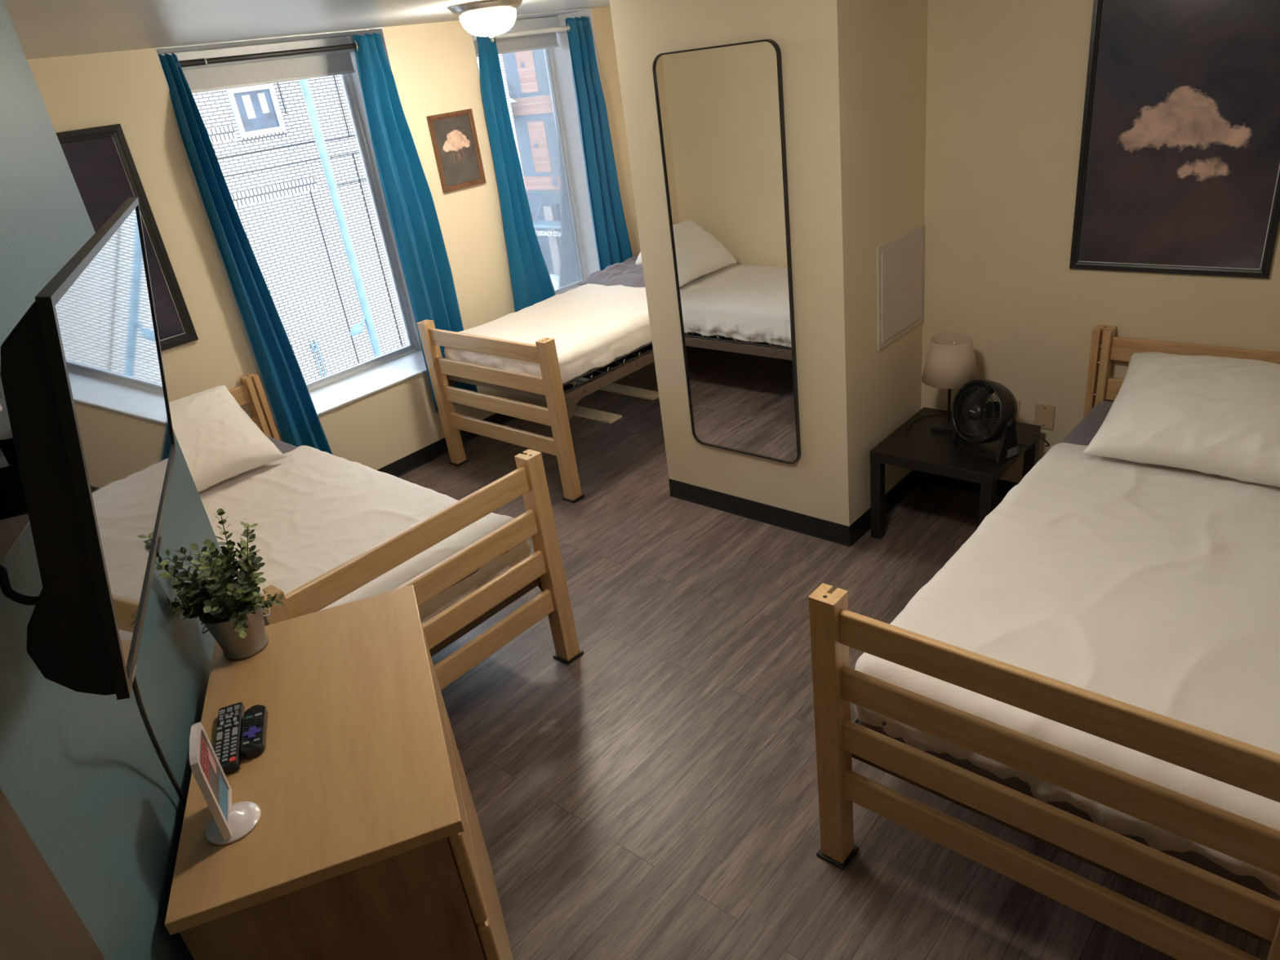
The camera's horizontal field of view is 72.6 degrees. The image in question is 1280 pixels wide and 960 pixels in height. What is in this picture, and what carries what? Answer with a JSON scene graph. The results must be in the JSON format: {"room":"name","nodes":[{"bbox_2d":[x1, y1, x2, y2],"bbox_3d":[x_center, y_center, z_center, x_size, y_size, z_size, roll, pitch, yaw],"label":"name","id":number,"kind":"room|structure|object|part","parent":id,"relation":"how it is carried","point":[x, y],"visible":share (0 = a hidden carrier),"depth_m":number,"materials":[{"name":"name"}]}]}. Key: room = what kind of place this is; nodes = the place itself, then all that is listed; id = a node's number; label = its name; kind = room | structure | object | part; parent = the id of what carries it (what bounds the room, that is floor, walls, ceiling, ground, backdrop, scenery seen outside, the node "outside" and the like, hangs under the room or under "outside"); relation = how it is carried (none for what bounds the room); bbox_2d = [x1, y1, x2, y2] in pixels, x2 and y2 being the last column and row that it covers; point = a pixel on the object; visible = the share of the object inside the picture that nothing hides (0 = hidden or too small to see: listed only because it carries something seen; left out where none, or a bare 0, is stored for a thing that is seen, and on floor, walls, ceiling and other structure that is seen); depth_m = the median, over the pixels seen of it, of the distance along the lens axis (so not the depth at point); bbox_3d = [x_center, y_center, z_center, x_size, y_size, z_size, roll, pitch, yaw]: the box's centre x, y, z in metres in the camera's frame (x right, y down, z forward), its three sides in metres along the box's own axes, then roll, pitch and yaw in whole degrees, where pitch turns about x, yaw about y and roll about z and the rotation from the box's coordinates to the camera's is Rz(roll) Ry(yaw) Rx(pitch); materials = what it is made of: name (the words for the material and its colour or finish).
{"room":"shared bedroom","nodes":[
{"label":"shared bedroom","id":0,"kind":"room"},
{"bbox_2d":[0,0,222,959],"bbox_3d":[-0.633,0.827,0.667,0.140,2.459,4.029,-15,27,-14],"label":"wall","id":1,"kind":"structure","parent":0,"point":[83,774],"depth_m":1.46,"materials":[{"name":"blue paint"}]},
{"bbox_2d":[0,429,29,564],"bbox_3d":[-0.844,0.006,1.179,0.125,0.170,0.220,-15,27,-14],"label":"mount","id":2,"kind":"object","parent":1,"relation":"attached to","point":[14,516],"visible":0.27,"depth_m":1.16,"materials":[{"name":"black metal"}]},
{"bbox_3d":[-0.830,0.002,1.183,0.095,0.140,0.060,-15,27,-14],"label":"arm","id":3,"kind":"part","parent":2,"relation":"part of","materials":[{"name":"black metal"}]},
{"bbox_2d":[0,196,176,700],"bbox_3d":[-0.708,-0.100,1.157,0.154,0.448,0.751,-17,27,-17],"label":"television","id":4,"kind":"object","parent":2,"relation":"attached to","point":[82,375],"visible":1,"depth_m":0.91,"materials":[{"name":"black plastic"}]},
{"bbox_2d":[0,564,39,605],"bbox_3d":[-0.763,0.124,1.075,0.117,0.050,0.087,-11,26,-6],"label":"cable","id":5,"kind":"object","parent":4,"relation":"hanging from","point":[6,586],"visible":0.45,"depth_m":1.04,"materials":[{"name":"black rubber"}]},
{"bbox_2d":[0,787,106,959],"bbox_3d":[-0.501,0.948,0.848,0.134,2.030,0.820,-15,27,-14],"label":"door","id":6,"kind":"structure","parent":1,"relation":"in","point":[38,921],"depth_m":0.98,"materials":[{"name":"brown wood"}]},
{"bbox_2d":[132,673,186,808],"bbox_3d":[-0.787,0.570,1.523,0.240,0.801,0.021,18,36,42],"label":"cable","id":7,"kind":"object","parent":1,"relation":"attached to","point":[135,685],"visible":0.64,"depth_m":1.48,"materials":[{"name":"black rubber"}]},
{"bbox_2d":[3,0,609,59],"bbox_3d":[-0.448,-1.360,2.008,6.360,0.200,7.500,15,35,39],"label":"ceiling","id":8,"kind":"structure","parent":0,"point":[44,28],"depth_m":3.20,"materials":[{"name":"paint"}]},
{"bbox_2d":[447,0,522,42],"bbox_3d":[-0.706,-2.143,4.082,0.362,0.168,0.362,15,35,39],"label":"ceiling lamp","id":9,"kind":"object","parent":8,"relation":"attached to","point":[482,18],"visible":1,"depth_m":3.98,"materials":[{"name":"white glass"}]},
{"bbox_2d":[26,6,640,470],"bbox_3d":[-1.601,-1.322,5.282,0.526,2.459,4.760,15,35,39],"label":"wall","id":10,"kind":"structure","parent":0,"point":[434,67],"depth_m":5.05,"materials":[{"name":"beige paint"}]},
{"bbox_2d":[56,124,198,351],"bbox_3d":[-2.491,-1.011,3.908,0.022,1.007,0.680,15,35,39],"label":"poster","id":11,"kind":"object","parent":10,"relation":"attached to","point":[100,162],"visible":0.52,"depth_m":3.95,"materials":[{"name":"black paper"}]},
{"bbox_2d":[157,35,355,93],"bbox_3d":[-2.059,-2.196,4.619,0.085,0.189,1.219,15,35,39],"label":"roller blind","id":12,"kind":"object","parent":10,"relation":"attached to","point":[242,73],"visible":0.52,"depth_m":4.65,"materials":[{"name":"beige fabric"}]},
{"bbox_2d":[160,43,358,67],"bbox_3d":[-1.826,-2.157,4.407,0.038,0.038,1.221,15,35,39],"label":"curtain rod","id":13,"kind":"object","parent":10,"relation":"attached to","point":[197,62],"visible":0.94,"depth_m":4.34,"materials":[{"name":"black metal"}]},
{"bbox_2d":[158,53,333,454],"bbox_3d":[-1.992,-0.944,4.523,0.158,2.314,0.254,15,35,39],"label":"curtain","id":14,"kind":"object","parent":13,"relation":"hanging from","point":[299,424],"visible":0.88,"depth_m":4.43,"materials":[{"name":"teal fabric"}]},
{"bbox_2d":[351,32,477,413],"bbox_3d":[-1.328,-1.448,5.141,0.168,2.138,0.344,15,35,39],"label":"curtain","id":15,"kind":"object","parent":13,"relation":"hanging from","point":[411,210],"visible":0.73,"depth_m":5.01,"materials":[{"name":"teal fabric"}]},
{"bbox_2d":[306,73,417,391],"bbox_3d":[-2.030,-1.471,5.053,0.070,1.884,1.235,15,35,39],"label":"window","id":16,"kind":"structure","parent":10,"relation":"attached to","point":[345,78],"depth_m":5.46,"materials":[{"name":"white paint"}]},
{"bbox_2d":[426,108,486,192],"bbox_3d":[-1.099,-1.984,5.247,0.020,0.429,0.327,15,35,39],"label":"picture","id":17,"kind":"object","parent":10,"relation":"attached to","point":[454,138],"visible":1,"depth_m":5.24,"materials":[{"name":"brown wood"}]},
{"bbox_2d":[432,115,480,186],"bbox_3d":[-1.102,-1.985,5.249,0.002,0.375,0.273,15,35,39],"label":"print","id":18,"kind":"object","parent":17,"relation":"attached to","point":[454,137],"depth_m":5.25},
{"bbox_2d":[377,343,653,477],"bbox_3d":[-1.260,-0.222,5.639,0.011,0.103,4.360,15,35,39],"label":"baseboard","id":19,"kind":"structure","parent":10,"relation":"attached to","point":[419,458],"depth_m":5.60,"materials":[{"name":"black plastic"}]},
{"bbox_2d":[471,16,559,57],"bbox_3d":[-0.923,-2.910,5.736,0.085,0.189,1.036,15,35,39],"label":"roller blind","id":20,"kind":"object","parent":10,"relation":"attached to","point":[548,40],"visible":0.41,"depth_m":5.87,"materials":[{"name":"beige fabric"}]},
{"bbox_2d":[472,26,569,41],"bbox_3d":[-0.687,-2.847,5.536,0.038,0.038,1.038,15,35,39],"label":"curtain rod","id":21,"kind":"object","parent":10,"relation":"attached to","point":[508,34],"visible":0.7,"depth_m":5.51,"materials":[{"name":"white paint"}]},
{"bbox_2d":[476,35,555,311],"bbox_3d":[-0.836,-1.901,5.578,0.164,1.796,0.425,15,35,39],"label":"curtain","id":22,"kind":"object","parent":21,"relation":"hanging from","point":[531,283],"visible":0.88,"depth_m":5.55,"materials":[{"name":"teal fabric"}]},
{"bbox_2d":[564,16,632,270],"bbox_3d":[-0.303,-2.238,6.102,0.173,1.798,0.377,15,35,39],"label":"curtain","id":23,"kind":"object","parent":21,"relation":"hanging from","point":[612,242],"visible":0.9,"depth_m":6.02,"materials":[{"name":"teal fabric"}]},
{"bbox_2d":[539,47,586,294],"bbox_3d":[-0.894,-2.185,6.170,0.070,1.884,1.052,15,35,39],"label":"window","id":24,"kind":"structure","parent":10,"relation":"attached to","point":[570,270],"depth_m":6.59,"materials":[{"name":"clear glass"}]},
{"bbox_2d":[608,0,928,526],"bbox_3d":[1.132,-1.348,4.553,1.076,2.459,2.197,15,35,39],"label":"wall column","id":25,"kind":"structure","parent":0,"point":[854,72],"depth_m":3.65,"materials":[{"name":"beige paint"}]},
{"bbox_2d":[652,39,800,463],"bbox_3d":[0.397,-0.923,3.835,0.621,1.780,0.022,15,35,39],"label":"wall mirror","id":26,"kind":"object","parent":25,"relation":"attached to","point":[721,113],"visible":1,"depth_m":3.77,"materials":[{"name":"black mirror"}]},
{"bbox_2d":[668,469,918,546],"bbox_3d":[0.805,0.002,4.596,1.087,0.103,0.744,15,35,39],"label":"baseboard","id":27,"kind":"structure","parent":25,"relation":"attached to","point":[828,531],"depth_m":4.31,"materials":[{"name":"black plastic"}]},
{"bbox_2d":[876,223,924,350],"bbox_3d":[1.170,-0.865,3.891,0.012,0.454,0.444,15,35,39],"label":"access panel","id":28,"kind":"object","parent":25,"relation":"attached to","point":[900,260],"visible":1,"depth_m":3.87,"materials":[{"name":"beige metal"}]},
{"bbox_2d":[399,361,1271,959],"bbox_3d":[-0.118,0.969,3.161,6.360,0.120,7.500,15,35,39],"label":"floor","id":29,"kind":"structure","parent":0,"point":[651,794],"depth_m":3.00,"materials":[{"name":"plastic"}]},
{"bbox_2d":[164,584,513,959],"bbox_3d":[-0.587,0.947,1.998,0.469,1.060,0.820,-15,27,-14],"label":"dresser","id":30,"kind":"object","parent":29,"relation":"on","point":[366,842],"visible":0.96,"depth_m":1.56,"materials":[{"name":"brown wood"}]},
{"bbox_2d":[155,508,284,660],"bbox_3d":[-0.932,0.250,1.939,0.253,0.317,0.229,15,35,39],"label":"potted plant","id":31,"kind":"object","parent":30,"relation":"on","point":[232,609],"visible":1,"depth_m":1.91,"materials":[{"name":"green plant"}]},
{"bbox_3d":[-0.917,0.336,1.991,0.134,0.115,0.134,15,35,39],"label":"pot","id":32,"kind":"part","parent":31,"relation":"part of","materials":[{"name":"metal"}]},
{"bbox_2d":[189,721,261,844],"bbox_3d":[-0.730,0.514,1.499,0.094,0.186,0.126,-17,28,-18],"label":"card stand","id":33,"kind":"object","parent":30,"relation":"on","point":[229,823],"visible":1,"depth_m":1.50,"materials":[{"name":"white plastic"}]},
{"bbox_3d":[-0.737,0.511,1.497,0.012,0.176,0.123,-17,28,-18],"label":"card frame","id":34,"kind":"part","parent":33,"relation":"part of","materials":[{"name":"white plastic"}]},
{"bbox_2d":[218,773,227,821],"bbox_3d":[-0.728,0.556,1.520,0.001,0.041,0.091,-17,28,-18],"label":"picture","id":35,"kind":"object","parent":33,"relation":"on","point":[223,791],"depth_m":1.52},
{"bbox_2d":[213,702,244,774],"bbox_3d":[-0.812,0.508,1.720,0.048,0.020,0.200,-16,27,-15],"label":"remote control","id":36,"kind":"object","parent":30,"relation":"on","point":[227,750],"visible":0.9,"depth_m":1.71,"materials":[{"name":"black plastic"}]},
{"bbox_2d":[240,704,267,759],"bbox_3d":[-0.766,0.497,1.729,0.041,0.022,0.142,-15,27,-14],"label":"remote control","id":37,"kind":"object","parent":30,"relation":"on","point":[253,740],"visible":1,"depth_m":1.71,"materials":[{"name":"black plastic"}]},
{"bbox_3d":[-0.470,1.111,1.665,0.429,1.034,0.018,-15,27,-14],"label":"panel","id":38,"kind":"part","parent":30,"relation":"part of","materials":[{"name":"brown wood"}]},
{"bbox_3d":[-0.432,0.561,1.886,0.025,0.228,0.792,-15,27,-14],"label":"drawer","id":39,"kind":"part","parent":30,"relation":"part of","materials":[{"name":"brown wood"}]},
{"bbox_3d":[-0.402,0.771,1.990,0.025,0.228,0.792,-15,27,-14],"label":"drawer","id":40,"kind":"part","parent":30,"relation":"part of","materials":[{"name":"brown wood"}]},
{"bbox_3d":[-0.372,0.982,2.095,0.025,0.228,0.792,-15,27,-14],"label":"drawer","id":41,"kind":"part","parent":30,"relation":"part of","materials":[{"name":"brown wood"}]},
{"bbox_3d":[-0.342,1.193,2.199,0.025,0.228,0.792,-15,27,-14],"label":"drawer","id":42,"kind":"part","parent":30,"relation":"part of","materials":[{"name":"brown wood"}]},
{"bbox_2d":[228,373,583,690],"bbox_3d":[-1.502,0.301,3.729,2.270,0.917,1.121,15,35,39],"label":"bed","id":43,"kind":"object","parent":29,"relation":"on","point":[544,569],"visible":0.29,"depth_m":3.12,"materials":[{"name":"brown wood"}]},
{"bbox_3d":[-2.366,-0.257,4.251,0.024,0.098,0.967,15,35,39],"label":"head rail","id":44,"kind":"part","parent":43,"relation":"part of","materials":[{"name":"brown wood"}]},
{"bbox_3d":[-2.344,-0.098,4.329,0.024,0.098,0.967,15,35,39],"label":"head rail","id":45,"kind":"part","parent":43,"relation":"part of","materials":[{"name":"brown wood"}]},
{"bbox_3d":[-1.983,-0.138,4.742,0.071,0.909,0.071,15,35,39],"label":"post","id":46,"kind":"part","parent":43,"relation":"part of","materials":[{"name":"brown wood"}]},
{"bbox_3d":[-1.021,0.732,2.711,0.071,0.909,0.071,15,35,39],"label":"post","id":47,"kind":"part","parent":43,"relation":"part of","materials":[{"name":"brown wood"}]},
{"bbox_2d":[218,436,519,604],"bbox_3d":[-1.509,0.242,3.700,2.050,0.205,0.970,15,35,39],"label":"mattress","id":48,"kind":"object","parent":43,"relation":"on","point":[284,447],"visible":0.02,"depth_m":4.38,"materials":[{"name":"grey fabric"}]},
{"bbox_2d":[198,445,530,623],"bbox_3d":[-1.336,0.279,3.551,1.618,0.242,1.046,15,35,39],"label":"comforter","id":49,"kind":"object","parent":48,"relation":"on","point":[314,510],"visible":0.52,"depth_m":3.50,"materials":[{"name":"white fabric"}]},
{"bbox_2d":[168,385,286,492],"bbox_3d":[-2.076,-0.157,3.954,0.436,0.345,0.700,15,35,39],"label":"pillow","id":50,"kind":"object","parent":49,"relation":"on","point":[219,442],"visible":0.53,"depth_m":3.95,"materials":[{"name":"white fabric"}]},
{"bbox_3d":[-0.732,0.192,2.877,0.024,0.098,0.967,15,35,39],"label":"foot rail","id":51,"kind":"part","parent":43,"relation":"part of","materials":[{"name":"brown wood"}]},
{"bbox_3d":[-0.709,0.350,2.955,0.024,0.098,0.967,15,35,39],"label":"foot rail","id":52,"kind":"part","parent":43,"relation":"part of","materials":[{"name":"brown wood"}]},
{"bbox_3d":[-0.687,0.509,3.033,0.024,0.098,0.967,15,35,39],"label":"foot rail","id":53,"kind":"part","parent":43,"relation":"part of","materials":[{"name":"brown wood"}]},
{"bbox_3d":[-0.664,0.667,3.112,0.024,0.098,0.967,15,35,39],"label":"foot rail","id":54,"kind":"part","parent":43,"relation":"part of","materials":[{"name":"brown wood"}]},
{"bbox_3d":[-0.351,0.310,3.370,0.071,0.909,0.071,15,35,39],"label":"post","id":55,"kind":"part","parent":43,"relation":"part of","materials":[{"name":"brown wood"}]},
{"bbox_2d":[417,319,658,502],"bbox_3d":[-0.105,-0.858,5.669,1.121,0.917,2.270,15,35,39],"label":"bed","id":56,"kind":"object","parent":29,"relation":"on","point":[543,400],"visible":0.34,"depth_m":4.89,"materials":[{"name":"brown wood"}]},
{"bbox_3d":[-1.200,-0.522,5.295,0.071,0.909,0.071,15,35,39],"label":"post","id":57,"kind":"part","parent":56,"relation":"part of","materials":[{"name":"brown wood"}]},
{"bbox_3d":[-0.492,-1.016,5.961,0.038,0.150,2.107,15,35,39],"label":"rail","id":58,"kind":"part","parent":56,"relation":"part of","materials":[{"name":"brown wood"}]},
{"bbox_3d":[-0.862,-0.745,4.806,0.967,0.098,0.024,15,35,39],"label":"foot rail","id":59,"kind":"part","parent":56,"relation":"part of","materials":[{"name":"brown wood"}]},
{"bbox_3d":[-0.840,-0.587,4.884,0.967,0.098,0.024,15,35,39],"label":"foot rail","id":60,"kind":"part","parent":56,"relation":"part of","materials":[{"name":"brown wood"}]},
{"bbox_3d":[-0.817,-0.428,4.963,0.967,0.098,0.024,15,35,39],"label":"foot rail","id":61,"kind":"part","parent":56,"relation":"part of","materials":[{"name":"brown wood"}]},
{"bbox_3d":[-0.795,-0.270,5.041,0.967,0.098,0.024,15,35,39],"label":"foot rail","id":62,"kind":"part","parent":56,"relation":"part of","materials":[{"name":"brown wood"}]},
{"bbox_3d":[-0.428,-0.310,4.646,0.071,0.909,0.071,15,35,39],"label":"post","id":63,"kind":"part","parent":56,"relation":"part of","materials":[{"name":"brown wood"}]},
{"bbox_2d":[562,341,652,386],"bbox_3d":[-0.138,-1.069,5.568,0.980,0.169,2.050,15,35,39],"label":"mattress","id":64,"kind":"object","parent":56,"relation":"on","point":[589,371],"visible":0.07,"depth_m":4.83,"materials":[{"name":"grey fabric"}]},
{"bbox_2d":[444,283,652,384],"bbox_3d":[-0.382,-0.938,5.311,1.068,0.186,1.348,15,35,39],"label":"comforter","id":65,"kind":"object","parent":64,"relation":"on","point":[591,326],"visible":0.71,"depth_m":5.04,"materials":[{"name":"white fabric"}]},
{"bbox_2d":[577,255,644,287],"bbox_3d":[0.164,-1.403,5.858,1.050,0.092,0.674,15,35,39],"label":"sheet","id":66,"kind":"object","parent":64,"relation":"on","point":[627,273],"visible":0.23,"depth_m":5.88,"materials":[{"name":"grey fabric"}]},
{"bbox_2d":[635,251,642,264],"bbox_3d":[0.322,-1.635,5.883,0.701,0.342,0.419,15,35,39],"label":"pillow","id":67,"kind":"object","parent":66,"relation":"on","point":[638,261],"visible":0.02,"depth_m":5.99,"materials":[{"name":"white fabric"}]},
{"bbox_3d":[0.266,-0.808,5.323,0.038,0.150,2.107,15,35,39],"label":"rail","id":68,"kind":"part","parent":56,"relation":"part of","materials":[{"name":"beige wood"}]},
{"bbox_2d":[928,494,978,515],"bbox_3d":[1.590,-0.025,4.144,0.398,0.342,0.184,1,27,17],"label":"extension cord","id":69,"kind":"object","parent":29,"relation":"on","point":[929,495],"visible":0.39,"depth_m":4.20,"materials":[{"name":"black plastic"}]},
{"bbox_2d":[870,407,1040,539],"bbox_3d":[1.440,0.013,3.997,0.550,0.450,0.550,15,35,39],"label":"side table","id":70,"kind":"object","parent":29,"relation":"on","point":[923,450],"visible":0.7,"depth_m":3.86,"materials":[{"name":"black wood"}]},
{"bbox_3d":[1.094,0.086,4.006,0.048,0.400,0.048,15,35,39],"label":"leg","id":71,"kind":"part","parent":70,"relation":"part of","materials":[{"name":"black wood"}]},
{"bbox_3d":[1.419,-0.119,4.326,0.048,0.400,0.048,15,35,39],"label":"leg","id":72,"kind":"part","parent":70,"relation":"part of","materials":[{"name":"black wood"}]},
{"bbox_2d":[905,333,978,435],"bbox_3d":[1.368,-0.430,3.919,0.290,0.425,0.265,10,31,32],"label":"table lamp","id":73,"kind":"object","parent":70,"relation":"on","point":[950,363],"visible":0.94,"depth_m":3.80,"materials":[{"name":"beige fabric"}]},
{"bbox_3d":[1.314,-0.263,4.069,0.257,0.007,0.126,-16,27,-15],"label":"power cord","id":74,"kind":"part","parent":73,"relation":"part of","materials":[{"name":"black rubber"}]},
{"bbox_3d":[1.398,-0.385,3.935,0.013,0.278,0.013,10,31,32],"label":"lamp stem","id":75,"kind":"part","parent":73,"relation":"part of","materials":[{"name":"black metal"}]},
{"bbox_3d":[1.377,-0.536,3.860,0.244,0.187,0.244,10,31,32],"label":"lamp shade","id":76,"kind":"part","parent":73,"relation":"part of","materials":[{"name":"beige fabric"}]},
{"bbox_3d":[1.468,0.189,3.691,0.048,0.400,0.048,15,35,39],"label":"leg","id":77,"kind":"part","parent":70,"relation":"part of","materials":[{"name":"black wood"}]},
{"bbox_2d":[951,379,1049,463],"bbox_3d":[1.534,-0.286,3.724,0.342,0.343,0.302,-18,28,-19],"label":"fan","id":78,"kind":"object","parent":70,"relation":"on","point":[971,414],"visible":1,"depth_m":3.65,"materials":[{"name":"black plastic"}]},
{"bbox_3d":[1.434,-0.250,3.810,0.114,0.184,0.078,-18,28,-19],"label":"yoke arm","id":79,"kind":"part","parent":78,"relation":"part of","materials":[{"name":"black plastic"}]},
{"bbox_2d":[952,381,999,441],"bbox_3d":[1.409,-0.288,3.663,0.013,0.253,0.253,-1,21,-26],"label":"grille","id":80,"kind":"object","parent":78,"relation":"attached to","point":[976,411],"depth_m":3.65,"materials":[{"name":"plastic"}]},
{"bbox_2d":[986,392,999,431],"bbox_3d":[1.526,-0.290,3.720,0.070,0.177,0.177,-1,21,-26],"label":"grille","id":81,"kind":"object","parent":78,"relation":"attached to","point":[996,402],"depth_m":3.71,"materials":[{"name":"black plastic"}]},
{"bbox_3d":[1.517,-0.180,3.644,0.114,0.184,0.078,-18,28,-19],"label":"yoke arm","id":82,"kind":"part","parent":78,"relation":"part of","materials":[{"name":"black plastic"}]},
{"bbox_3d":[1.653,-0.154,3.728,0.200,0.075,0.060,-7,26,3],"label":"power cord","id":83,"kind":"part","parent":78,"relation":"part of","materials":[{"name":"black rubber"}]},
{"bbox_3d":[1.793,-0.016,4.011,0.048,0.400,0.048,15,35,39],"label":"leg","id":84,"kind":"part","parent":70,"relation":"part of","materials":[{"name":"black wood"}]},
{"bbox_2d":[808,324,1279,959],"bbox_3d":[1.632,0.342,2.748,1.121,0.917,2.310,15,35,39],"label":"bed","id":85,"kind":"object","parent":29,"relation":"on","point":[833,628],"visible":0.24,"depth_m":1.98,"materials":[{"name":"brown wood"}]},
{"bbox_3d":[0.524,0.686,2.361,0.071,0.909,0.071,15,35,39],"label":"post","id":86,"kind":"part","parent":85,"relation":"part of","materials":[{"name":"brown wood"}]},
{"bbox_3d":[0.929,0.938,2.108,0.967,0.098,0.024,15,35,39],"label":"foot rail","id":87,"kind":"part","parent":85,"relation":"part of","materials":[{"name":"brown wood"}]},
{"bbox_3d":[0.862,0.463,1.873,0.967,0.098,0.024,15,35,39],"label":"foot rail","id":88,"kind":"part","parent":85,"relation":"part of","materials":[{"name":"brown wood"}]},
{"bbox_3d":[0.884,0.622,1.951,0.967,0.098,0.024,15,35,39],"label":"foot rail","id":89,"kind":"part","parent":85,"relation":"part of","materials":[{"name":"brown wood"}]},
{"bbox_3d":[0.907,0.780,2.029,0.967,0.098,0.024,15,35,39],"label":"foot rail","id":90,"kind":"part","parent":85,"relation":"part of","materials":[{"name":"brown wood"}]},
{"bbox_2d":[857,400,1279,900],"bbox_3d":[1.615,0.275,2.715,0.980,0.228,2.080,15,35,39],"label":"blanket","id":91,"kind":"object","parent":85,"relation":"on","point":[1086,430],"visible":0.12,"depth_m":2.10,"materials":[{"name":"grey fabric"}]},
{"bbox_2d":[853,442,1279,901],"bbox_3d":[1.440,0.371,2.535,1.053,0.255,1.569,15,35,39],"label":"mattress","id":92,"kind":"object","parent":91,"relation":"on","point":[1153,588],"visible":0.76,"depth_m":2.36,"materials":[{"name":"white fabric"}]},
{"bbox_2d":[1082,351,1279,487],"bbox_3d":[2.022,-0.226,2.974,0.780,0.284,0.524,15,35,39],"label":"pillow","id":93,"kind":"object","parent":92,"relation":"on","point":[1206,414],"visible":1,"depth_m":2.93,"materials":[{"name":"white fabric"}]},
{"bbox_3d":[1.967,-0.222,3.781,0.071,0.909,0.071,15,35,39],"label":"post","id":94,"kind":"part","parent":85,"relation":"part of","materials":[{"name":"brown wood"}]},
{"bbox_3d":[2.329,-0.288,3.373,0.967,0.098,0.024,15,35,39],"label":"head rail","id":95,"kind":"part","parent":85,"relation":"part of","materials":[{"name":"brown wood"}]},
{"bbox_3d":[2.307,-0.446,3.295,0.967,0.098,0.024,15,35,39],"label":"head rail","id":96,"kind":"part","parent":85,"relation":"part of","materials":[{"name":"brown wood"}]},
{"bbox_3d":[1.295,0.898,1.712,0.071,0.909,0.071,15,35,39],"label":"post","id":97,"kind":"part","parent":85,"relation":"part of","materials":[{"name":"brown wood"}]},
{"bbox_2d":[920,0,1279,483],"bbox_3d":[2.377,-0.851,3.191,2.708,2.459,0.200,15,35,39],"label":"wall","id":98,"kind":"structure","parent":0,"point":[1006,79],"depth_m":3.61,"materials":[{"name":"beige paint"}]},
{"bbox_2d":[931,473,1018,499],"bbox_3d":[2.457,0.240,3.642,2.708,0.103,0.011,15,35,39],"label":"baseboard","id":99,"kind":"structure","parent":98,"relation":"attached to","point":[1003,486],"depth_m":4.34,"materials":[{"name":"black plastic"}]},
{"bbox_2d":[1015,399,1020,422],"bbox_3d":[1.715,-0.322,4.039,0.086,0.116,0.008,15,35,39],"label":"wall plate","id":100,"kind":"object","parent":98,"relation":"attached to","point":[1018,402],"visible":0.16,"depth_m":4.00,"materials":[{"name":"beige plastic"}]},
{"bbox_2d":[1033,403,1055,430],"bbox_3d":[1.831,-0.287,3.943,0.086,0.116,0.008,15,35,39],"label":"wall plate","id":101,"kind":"object","parent":98,"relation":"attached to","point":[1044,415],"visible":0.88,"depth_m":3.94,"materials":[{"name":"beige plastic"}]},
{"bbox_2d":[1069,0,1279,278],"bbox_3d":[1.973,-1.254,3.171,0.683,1.005,0.022,15,35,39],"label":"poster","id":102,"kind":"object","parent":98,"relation":"attached to","point":[1179,166],"visible":1,"depth_m":3.18,"materials":[{"name":"black paper"}]},
{"label":"outside","id":103,"kind":"structure","parent":0,"visible":0},
{"bbox_2d":[549,274,553,284],"bbox_3d":[-13.740,-5.325,34.000,54.400,0.150,90.000,15,35,39],"label":"street","id":104,"kind":"structure","parent":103,"point":[550,275],"depth_m":38.10,"materials":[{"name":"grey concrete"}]},
{"bbox_2d":[299,79,382,357],"bbox_3d":[-3.953,-2.608,11.913,0.140,12.000,0.393,15,35,39],"label":"street lamp","id":105,"kind":"object","parent":104,"relation":"on","point":[356,329],"visible":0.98,"depth_m":11.60,"materials":[{"name":"blue metal"}]},
{"bbox_2d":[192,53,526,383],"bbox_3d":[-15.470,-1.624,15.950,8.066,9.600,29.620,15,35,39],"label":"brick building","id":106,"kind":"structure","parent":104,"relation":"on","point":[262,138],"depth_m":18.43,"materials":[{"name":"paint"}]},
{"bbox_3d":[-7.577,-7.293,17.187,0.040,0.700,0.750,15,35,39],"label":"pane","id":107,"kind":"part","parent":106,"relation":"part of","materials":[{"name":"blue glass"}]},
{"bbox_2d":[502,48,555,274],"bbox_3d":[-6.739,-17.368,41.888,30.000,12.550,8.940,15,35,39],"label":"building","id":108,"kind":"structure","parent":104,"relation":"on","point":[524,72],"depth_m":36.03,"materials":[{"name":"orange brick"}]},
{"bbox_3d":[-5.871,-15.492,35.752,1.800,1.500,0.600,15,35,39],"label":"cornice","id":109,"kind":"part","parent":108,"relation":"part of","materials":[{"name":"white stone"}]},
{"bbox_2d":[520,62,524,67],"bbox_3d":[-4.674,-16.576,34.757,0.200,0.200,0.070,15,35,39],"label":"vent","id":110,"kind":"object","parent":108,"relation":"attached to","point":[522,64],"depth_m":34.74,"materials":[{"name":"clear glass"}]},
{"bbox_3d":[-4.539,-16.531,34.663,1.000,2.030,0.050,15,35,39],"label":"brick panel","id":111,"kind":"part","parent":108,"relation":"part of","materials":[{"name":"brick"}]},
{"bbox_2d":[533,142,537,148],"bbox_3d":[-4.290,-13.864,36.100,0.200,0.200,0.070,15,35,39],"label":"vent","id":112,"kind":"object","parent":108,"relation":"attached to","point":[535,144],"depth_m":36.08,"materials":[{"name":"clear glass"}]},
{"bbox_3d":[-4.148,-13.778,36.027,1.000,1.995,0.050,15,35,39],"label":"brick panel","id":113,"kind":"part","parent":108,"relation":"part of","materials":[{"name":"brick"}]}
]}

